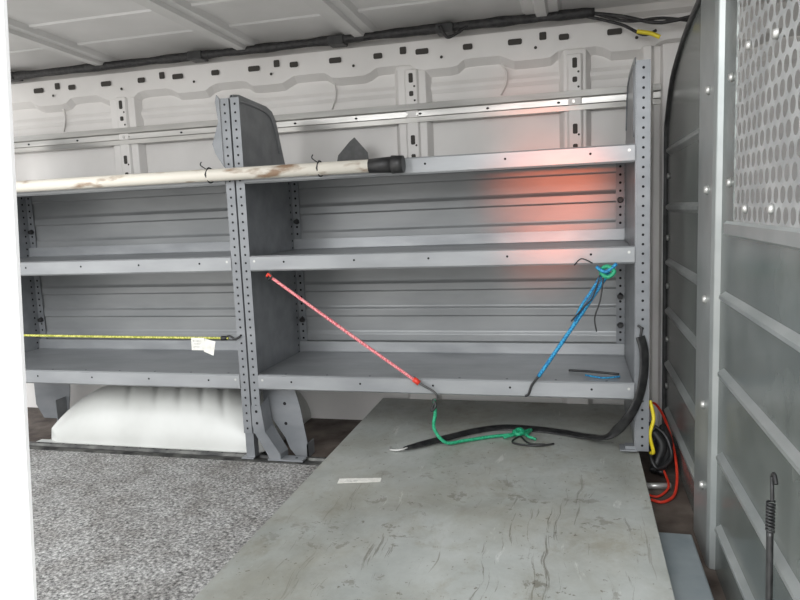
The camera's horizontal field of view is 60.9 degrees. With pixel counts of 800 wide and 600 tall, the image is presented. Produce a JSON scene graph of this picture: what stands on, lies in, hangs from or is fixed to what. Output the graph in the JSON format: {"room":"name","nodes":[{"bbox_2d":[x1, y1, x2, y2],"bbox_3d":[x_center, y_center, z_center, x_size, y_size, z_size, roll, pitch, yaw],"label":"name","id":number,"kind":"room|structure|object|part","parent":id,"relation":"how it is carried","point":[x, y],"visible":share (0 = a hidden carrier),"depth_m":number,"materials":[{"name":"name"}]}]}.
{"room":"vehicle interior","nodes":[
{"label":"vehicle interior","id":0,"kind":"room"},
{"bbox_2d":[0,0,36,599],"bbox_3d":[-0.592,0.056,0.689,0.648,2.000,0.025,0,8,15],"label":"door","id":1,"kind":"structure","parent":0,"point":[17,550],"depth_m":0.62,"materials":[{"name":"white paint"}]},
{"bbox_2d":[7,0,672,71],"bbox_3d":[-0.508,-0.895,1.877,4.000,0.035,1.550,0,8,15],"label":"ceiling","id":2,"kind":"structure","parent":0,"point":[119,29],"depth_m":2.27,"materials":[{"name":"white paint"}]},
{"bbox_2d":[8,17,119,65],"bbox_3d":[-1.307,-0.856,2.043,0.130,0.028,1.477,-1,7,10],"label":"trim","id":3,"kind":"structure","parent":2,"relation":"attached to","point":[17,30],"depth_m":2.40,"materials":[{"name":"white paint"}]},
{"bbox_2d":[131,0,260,49],"bbox_3d":[-0.741,-0.861,1.895,0.130,0.028,1.466,-1,7,13],"label":"trim","id":4,"kind":"structure","parent":2,"relation":"attached to","point":[181,12],"depth_m":2.21,"materials":[{"name":"white paint"}]},
{"bbox_2d":[302,0,379,36],"bbox_3d":[-0.298,-0.865,1.780,0.130,0.028,1.464,-1,8,13],"label":"trim","id":5,"kind":"structure","parent":2,"relation":"attached to","point":[343,15],"depth_m":2.21,"materials":[{"name":"white paint"}]},
{"bbox_2d":[10,8,689,82],"bbox_3d":[-0.560,-0.894,2.568,3.152,0.133,0.096,0,8,16],"label":"wiring loom","id":6,"kind":"object","parent":2,"relation":"attached to","point":[448,30],"visible":0.94,"depth_m":2.43,"materials":[{"name":"black rubber"}]},
{"bbox_2d":[519,0,561,16],"bbox_3d":[0.304,-0.869,1.623,0.130,0.028,1.460,0,8,15],"label":"trim","id":7,"kind":"structure","parent":2,"relation":"attached to","point":[540,8],"depth_m":2.19,"materials":[{"name":"white paint"}]},
{"bbox_2d":[27,407,725,599],"bbox_3d":[-0.487,0.631,1.912,4.000,0.060,1.820,0,8,15],"label":"floor","id":8,"kind":"structure","parent":0,"point":[676,516],"depth_m":2.08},
{"bbox_2d":[17,95,259,458],"bbox_3d":[-1.073,-0.077,2.595,1.265,1.216,0.451,0,8,15],"label":"shelving unit","id":9,"kind":"object","parent":8,"relation":"on","point":[160,259],"visible":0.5,"depth_m":2.77,"materials":[{"name":"grey paint"}]},
{"bbox_3d":[-1.627,-0.123,2.733,0.032,1.114,0.442,0,8,15],"label":"panel","id":10,"kind":"part","parent":9,"relation":"part of","materials":[{"name":"grey paint"}]},
{"bbox_3d":[-1.068,-0.436,2.537,1.208,0.084,0.432,0,8,15],"label":"shelf","id":11,"kind":"part","parent":9,"relation":"part of","materials":[{"name":"grey paint"}]},
{"bbox_3d":[-1.057,-0.158,2.573,1.208,0.084,0.432,0,8,15],"label":"shelf","id":12,"kind":"part","parent":9,"relation":"part of","materials":[{"name":"grey paint"}]},
{"bbox_2d":[24,334,240,355],"bbox_3d":[-1.092,0.153,2.392,1.174,0.070,0.016,0,8,15],"label":"cord","id":13,"kind":"object","parent":9,"relation":"attached to","point":[197,343],"visible":0.99,"depth_m":2.28,"materials":[{"name":"yellow rubber"}]},
{"bbox_3d":[-1.114,0.127,2.395,1.130,0.016,0.009,0,8,15],"label":"cord","id":14,"kind":"part","parent":13,"relation":"part of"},
{"bbox_3d":[-1.040,0.235,2.623,1.208,0.080,0.432,0,8,15],"label":"shelf","id":15,"kind":"part","parent":9,"relation":"part of","materials":[{"name":"grey paint"}]},
{"bbox_3d":[-0.997,-0.123,2.801,1.212,0.680,0.005,0,8,15],"label":"panel","id":16,"kind":"part","parent":9,"relation":"part of","materials":[{"name":"paint"}]},
{"bbox_3d":[-0.480,-0.133,2.434,0.032,1.114,0.442,0,8,15],"label":"panel","id":17,"kind":"part","parent":9,"relation":"part of","materials":[{"name":"grey paint"}]},
{"bbox_2d":[36,385,310,453],"bbox_3d":[-0.882,0.411,2.680,0.950,0.212,0.443,0,8,15],"label":"wheel arch","id":18,"kind":"object","parent":8,"relation":"on","point":[185,418],"visible":0.62,"depth_m":2.51,"materials":[{"name":"white paint"}]},
{"bbox_2d":[30,449,317,599],"bbox_3d":[-1.099,0.637,1.805,2.830,0.006,1.268,0,8,15],"label":"carpet","id":19,"kind":"object","parent":8,"relation":"on","point":[106,526],"visible":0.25,"depth_m":1.89,"materials":[{"name":"grey carpet"}]},
{"bbox_2d":[29,441,326,465],"bbox_3d":[-1.223,0.547,2.520,2.229,0.013,0.062,0,8,15],"label":"floor track","id":20,"kind":"object","parent":8,"relation":"on","point":[162,452],"visible":0.75,"depth_m":2.42,"materials":[{"name":"black"}]},
{"bbox_2d":[230,57,650,461],"bbox_3d":[0.147,-0.087,2.276,1.254,1.216,0.451,0,8,15],"label":"shelving unit","id":21,"kind":"object","parent":8,"relation":"on","point":[459,270],"depth_m":2.38,"materials":[{"name":"grey paint"}]},
{"bbox_2d":[16,155,405,191],"bbox_3d":[-0.892,-0.394,2.243,1.865,0.053,0.053,0,8,15],"label":"pole","id":22,"kind":"object","parent":21,"relation":"attached to","point":[394,164],"visible":1,"depth_m":2.14,"materials":[{"name":"white plastic"}]},
{"bbox_2d":[200,162,213,183],"bbox_3d":[-0.614,-0.405,2.171,0.016,0.067,0.059,0,8,15],"label":"cable tie","id":23,"kind":"object","parent":22,"relation":"attached to","point":[200,162],"visible":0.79,"depth_m":2.15,"materials":[{"name":"black plastic"}]},
{"bbox_2d":[311,154,322,176],"bbox_3d":[-0.252,-0.408,2.076,0.016,0.067,0.059,0,8,15],"label":"cable tie","id":24,"kind":"object","parent":22,"relation":"attached to","point":[318,161],"visible":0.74,"depth_m":2.06,"materials":[{"name":"black plastic"}]},
{"bbox_3d":[-0.445,-0.133,2.425,0.032,1.114,0.442,0,8,15],"label":"panel","id":25,"kind":"part","parent":21,"relation":"part of","materials":[{"name":"grey paint"}]},
{"bbox_2d":[266,272,437,399],"bbox_3d":[-0.158,0.111,2.142,0.555,0.411,0.019,0,8,15],"label":"cord","id":26,"kind":"object","parent":21,"relation":"attached to","point":[415,380],"visible":1,"depth_m":2.14,"materials":[{"name":"red rubber"}]},
{"bbox_3d":[-0.179,0.091,2.146,0.471,0.338,0.010,0,8,15],"label":"cord","id":27,"kind":"part","parent":26,"relation":"part of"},
{"bbox_3d":[-0.179,-0.527,2.463,0.135,0.120,0.040,0,8,15],"label":"metal bracket","id":28,"kind":"part","parent":21,"relation":"part of","materials":[{"name":"grey metal"}]},
{"bbox_3d":[0.114,-0.446,2.228,1.208,0.084,0.432,0,8,15],"label":"shelf","id":29,"kind":"part","parent":21,"relation":"part of","materials":[{"name":"grey paint"}]},
{"bbox_3d":[0.126,-0.167,2.264,1.208,0.084,0.432,0,8,15],"label":"shelf","id":30,"kind":"part","parent":21,"relation":"part of","materials":[{"name":"grey paint"}]},
{"bbox_3d":[0.142,0.225,2.315,1.208,0.080,0.432,0,8,15],"label":"shelf","id":31,"kind":"part","parent":21,"relation":"part of","materials":[{"name":"grey paint"}]},
{"bbox_3d":[0.186,-0.133,2.493,1.212,0.680,0.005,0,8,15],"label":"panel","id":32,"kind":"part","parent":21,"relation":"part of","materials":[{"name":"paint"}]},
{"bbox_2d":[430,399,553,446],"bbox_3d":[0.279,0.373,2.089,0.352,0.152,0.144,-4,8,-16],"label":"cord","id":33,"kind":"object","parent":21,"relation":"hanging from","point":[518,432],"visible":1,"depth_m":2.12,"materials":[{"name":"green rubber"}]},
{"bbox_2d":[389,324,648,450],"bbox_3d":[0.350,0.253,2.106,0.763,0.384,0.245,-1,7,11],"label":"strap","id":34,"kind":"object","parent":21,"relation":"hanging from","point":[618,428],"visible":0.98,"depth_m":2.03,"materials":[{"name":"black rubber"}]},
{"bbox_2d":[525,258,617,396],"bbox_3d":[0.489,0.085,1.963,0.265,0.412,0.029,0,8,15],"label":"cord","id":35,"kind":"object","parent":21,"relation":"attached to","point":[605,274],"visible":1,"depth_m":1.94,"materials":[{"name":"blue rubber"}]},
{"bbox_3d":[0.500,0.073,1.967,0.210,0.312,0.014,0,8,15],"label":"cord","id":36,"kind":"part","parent":35,"relation":"part of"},
{"bbox_3d":[0.538,-0.011,1.939,0.088,0.144,0.011,0,8,15],"label":"cord","id":37,"kind":"part","parent":35,"relation":"part of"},
{"bbox_2d":[569,369,618,374],"bbox_3d":[0.604,0.224,2.124,0.156,0.010,0.009,2,8,29],"label":"cord","id":38,"kind":"object","parent":21,"relation":"on","point":[571,370],"visible":1,"depth_m":2.12,"materials":[{"name":"black rubber"}]},
{"bbox_2d":[585,374,619,378],"bbox_3d":[0.613,0.233,2.063,0.103,0.006,0.030,0,8,20],"label":"cord","id":39,"kind":"object","parent":21,"relation":"on","point":[585,374],"visible":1,"depth_m":2.05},
{"bbox_3d":[0.715,-0.142,2.121,0.040,1.114,0.443,-1,7,10],"label":"panel","id":40,"kind":"part","parent":21,"relation":"part of","materials":[{"name":"grey paint"}]},
{"bbox_2d":[649,400,655,454],"bbox_3d":[0.730,0.372,1.977,0.021,0.166,0.024,0,8,15],"label":"cord","id":41,"kind":"object","parent":21,"relation":"hanging from","point":[652,452],"visible":0.99,"depth_m":1.97,"materials":[{"name":"plastic"}]},
{"bbox_2d":[647,483,671,488],"bbox_3d":[0.738,0.534,1.956,0.075,0.017,0.017,-2,7,6],"label":"metal rod","id":42,"kind":"object","parent":8,"relation":"on","point":[649,485],"visible":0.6,"depth_m":1.95,"materials":[{"name":"silver metal"}]},
{"bbox_2d":[648,402,678,503],"bbox_3d":[0.782,0.444,2.039,0.095,0.170,0.420,0,8,20],"label":"jumper cable","id":43,"kind":"object","parent":8,"relation":"on","point":[665,451],"visible":0.88,"depth_m":2.04,"materials":[{"name":"red rubber"},{"name":"black rubber"},{"name":"yellow plastic"}]},
{"bbox_2d":[659,532,713,599],"bbox_3d":[0.428,0.627,1.199,0.290,0.053,0.870,0,8,15],"label":"step","id":44,"kind":"structure","parent":8,"relation":"on","point":[688,579],"depth_m":1.43,"materials":[{"name":"blue paint"}]},
{"bbox_2d":[193,398,674,599],"bbox_3d":[0.158,0.521,1.716,0.915,0.048,1.755,0,8,15],"label":"plywood board","id":45,"kind":"object","parent":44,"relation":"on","point":[572,518],"visible":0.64,"depth_m":1.62,"materials":[{"name":"grey wood"}]},
{"bbox_2d":[337,478,380,483],"bbox_3d":[-0.112,0.498,1.879,0.119,0.001,0.033,-2,7,3],"label":"paper label","id":46,"kind":"object","parent":45,"relation":"on","point":[343,480],"visible":1,"depth_m":1.88,"materials":[{"name":"white paper"}]},
{"bbox_2d":[662,0,799,599],"bbox_3d":[0.671,-0.126,1.462,0.028,1.460,1.762,0,8,15],"label":"wall","id":47,"kind":"structure","parent":8,"relation":"on","point":[731,315],"depth_m":1.33,"materials":[{"name":"grey paint"}]},
{"bbox_3d":[0.809,-0.114,1.967,0.016,1.295,0.710,0,8,15],"label":"panel","id":48,"kind":"part","parent":47,"relation":"part of","materials":[{"name":"grey paint"}]},
{"bbox_3d":[0.568,-0.068,1.040,0.016,1.460,0.820,0,8,15],"label":"panel","id":49,"kind":"part","parent":47,"relation":"part of","materials":[{"name":"grey paint"}]},
{"bbox_2d":[765,472,777,599],"bbox_3d":[0.540,0.454,1.000,0.014,0.418,0.030,0,8,15],"label":"hook","id":50,"kind":"object","parent":47,"relation":"hanging from","point":[770,507],"visible":1,"depth_m":0.98,"materials":[{"name":"black metal"}]},
{"bbox_2d":[11,0,799,428],"bbox_3d":[-0.298,-0.260,2.663,4.000,1.500,0.067,0,8,15],"label":"wall","id":51,"kind":"structure","parent":0,"point":[521,59],"depth_m":2.53,"materials":[{"name":"white paint"}]},
{"bbox_2d":[110,97,147,174],"bbox_3d":[-1.108,-0.205,2.865,0.148,1.285,0.038,0,8,15],"label":"trim","id":52,"kind":"structure","parent":51,"relation":"attached to","point":[129,158],"depth_m":2.79,"materials":[{"name":"white paint"}]},
{"bbox_2d":[14,83,660,153],"bbox_3d":[-0.545,-0.677,2.650,2.935,0.070,0.040,0,8,15],"label":"rail","id":53,"kind":"object","parent":51,"relation":"attached to","point":[609,98],"visible":0.85,"depth_m":2.52,"materials":[{"name":"metal"}]},
{"bbox_2d":[395,66,441,399],"bbox_3d":[0.068,-0.214,2.558,0.138,1.285,0.038,0,8,15],"label":"trim","id":54,"kind":"structure","parent":51,"relation":"attached to","point":[412,85],"depth_m":2.49,"materials":[{"name":"white paint"}]},
{"bbox_2d":[559,49,592,403],"bbox_3d":[0.624,-0.219,2.413,0.108,1.285,0.038,0,8,15],"label":"trim","id":55,"kind":"structure","parent":51,"relation":"attached to","point":[574,65],"depth_m":2.34,"materials":[{"name":"white paint"}]},
{"bbox_2d":[638,42,679,429],"bbox_3d":[0.885,-0.182,2.339,0.127,1.330,0.060,0,8,15],"label":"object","id":56,"kind":"structure","parent":51,"relation":"attached to","point":[662,57],"depth_m":2.31,"materials":[{"name":"white paint"}]}
]}

